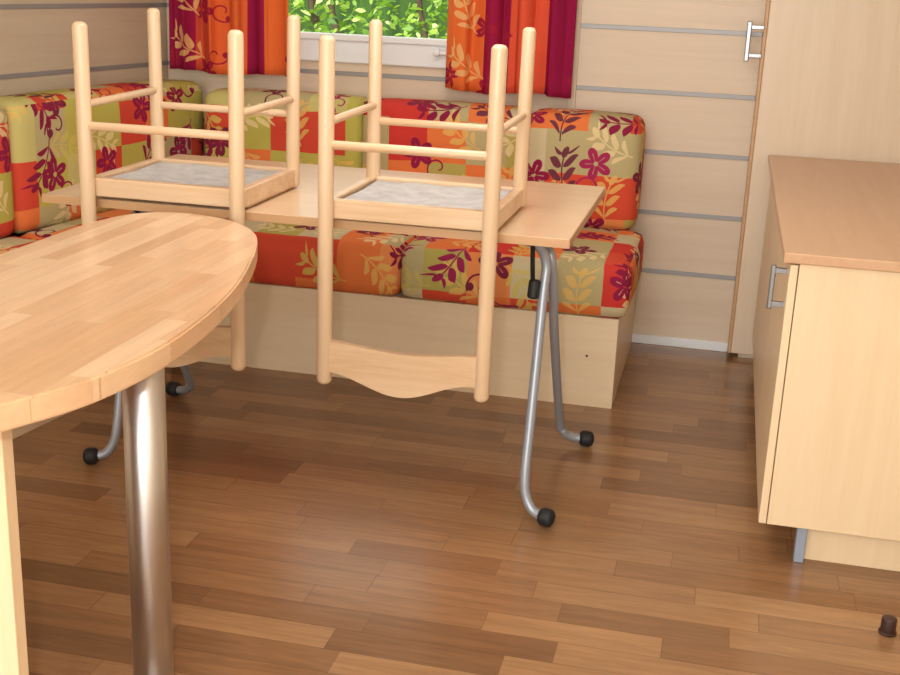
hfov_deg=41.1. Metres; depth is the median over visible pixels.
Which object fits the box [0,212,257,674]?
oval dining table
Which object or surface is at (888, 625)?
door stop
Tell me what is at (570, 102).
trim
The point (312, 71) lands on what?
strip
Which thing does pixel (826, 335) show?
base cabinet
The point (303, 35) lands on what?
sill
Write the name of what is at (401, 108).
cushion
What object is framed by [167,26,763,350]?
wall
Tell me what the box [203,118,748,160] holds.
strip
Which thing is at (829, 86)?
wardrobe
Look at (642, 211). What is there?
strip
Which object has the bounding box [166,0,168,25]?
wall
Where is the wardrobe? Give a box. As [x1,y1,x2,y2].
[727,0,899,358]
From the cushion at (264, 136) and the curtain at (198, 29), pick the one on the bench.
the cushion at (264, 136)
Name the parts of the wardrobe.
handle post, handle post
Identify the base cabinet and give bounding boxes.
[752,155,899,571]
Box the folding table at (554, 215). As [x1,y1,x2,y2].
[42,154,605,526]
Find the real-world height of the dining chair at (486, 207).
0.869 m
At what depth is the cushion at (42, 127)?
3.96 m
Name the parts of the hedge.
stem, stem, stem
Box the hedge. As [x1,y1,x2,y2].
[288,0,447,38]
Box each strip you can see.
[168,61,755,99]
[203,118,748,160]
[581,23,762,36]
[638,209,741,221]
[641,268,734,279]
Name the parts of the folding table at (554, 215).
leg, leg, leg, leg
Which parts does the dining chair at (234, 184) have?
post, seat rail, leg, seat rail, crest rail, seat rail, post, seat rail, leg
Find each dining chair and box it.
[71,8,299,370]
[317,19,535,402]
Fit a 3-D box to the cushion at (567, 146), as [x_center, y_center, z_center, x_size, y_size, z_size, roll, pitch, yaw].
[0.479,-0.608,4.338,0.424,0.419,0.244,6,17,12]
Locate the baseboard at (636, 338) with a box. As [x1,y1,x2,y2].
[632,333,727,351]
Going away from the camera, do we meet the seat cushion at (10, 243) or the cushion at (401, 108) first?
the seat cushion at (10, 243)
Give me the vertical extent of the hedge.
2.413 m
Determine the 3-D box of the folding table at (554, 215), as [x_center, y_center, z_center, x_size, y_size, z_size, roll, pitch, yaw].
[-0.286,-0.040,3.362,1.380,0.748,0.782,6,17,12]
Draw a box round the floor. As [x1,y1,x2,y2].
[13,342,899,674]
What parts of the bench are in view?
panel, panel, panel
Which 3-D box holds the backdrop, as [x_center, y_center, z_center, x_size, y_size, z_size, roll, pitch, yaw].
[0.672,-2.177,9.363,15.000,2.550,0.200,6,17,12]
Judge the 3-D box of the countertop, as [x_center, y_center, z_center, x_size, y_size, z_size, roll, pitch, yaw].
[1.268,-0.368,3.369,0.696,0.024,1.665,6,17,12]
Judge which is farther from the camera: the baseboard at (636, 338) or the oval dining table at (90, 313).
the baseboard at (636, 338)
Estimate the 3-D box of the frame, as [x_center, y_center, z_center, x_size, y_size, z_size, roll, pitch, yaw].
[-0.317,-1.091,4.556,1.360,0.100,0.070,6,17,12]
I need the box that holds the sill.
[300,31,446,45]
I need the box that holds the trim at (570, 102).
[567,0,581,108]
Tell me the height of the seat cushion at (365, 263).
0.193 m
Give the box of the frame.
[300,39,446,68]
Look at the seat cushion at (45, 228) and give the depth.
3.95 m
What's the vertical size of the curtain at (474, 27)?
0.941 m
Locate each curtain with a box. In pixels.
[169,0,287,76]
[445,0,576,98]
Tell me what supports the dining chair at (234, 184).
on the folding table at (554, 215)
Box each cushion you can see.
[0,79,203,233]
[0,107,13,238]
[0,236,38,253]
[20,209,228,239]
[205,88,367,167]
[245,220,417,295]
[361,98,517,179]
[401,227,643,317]
[527,108,644,230]
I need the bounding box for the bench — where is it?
[0,79,644,438]
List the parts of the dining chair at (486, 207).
post, seat rail, leg, crest rail, seat rail, seat rail, post, seat rail, leg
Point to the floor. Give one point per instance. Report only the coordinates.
(341, 526)
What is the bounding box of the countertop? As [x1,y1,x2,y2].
[768,155,899,272]
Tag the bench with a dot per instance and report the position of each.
(403, 293)
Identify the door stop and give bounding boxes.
[878,614,896,636]
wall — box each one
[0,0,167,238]
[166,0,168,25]
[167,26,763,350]
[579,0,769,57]
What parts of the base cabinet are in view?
door, door, handle post, door, handle post, panel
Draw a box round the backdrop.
[288,0,447,38]
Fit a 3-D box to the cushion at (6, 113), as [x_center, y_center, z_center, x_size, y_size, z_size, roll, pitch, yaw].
[-1.654,-0.387,3.277,0.192,0.438,1.164,9,18,20]
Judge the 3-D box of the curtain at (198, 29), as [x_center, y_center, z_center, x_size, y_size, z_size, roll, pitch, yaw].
[-0.832,-1.452,4.469,0.502,0.931,0.071,6,17,12]

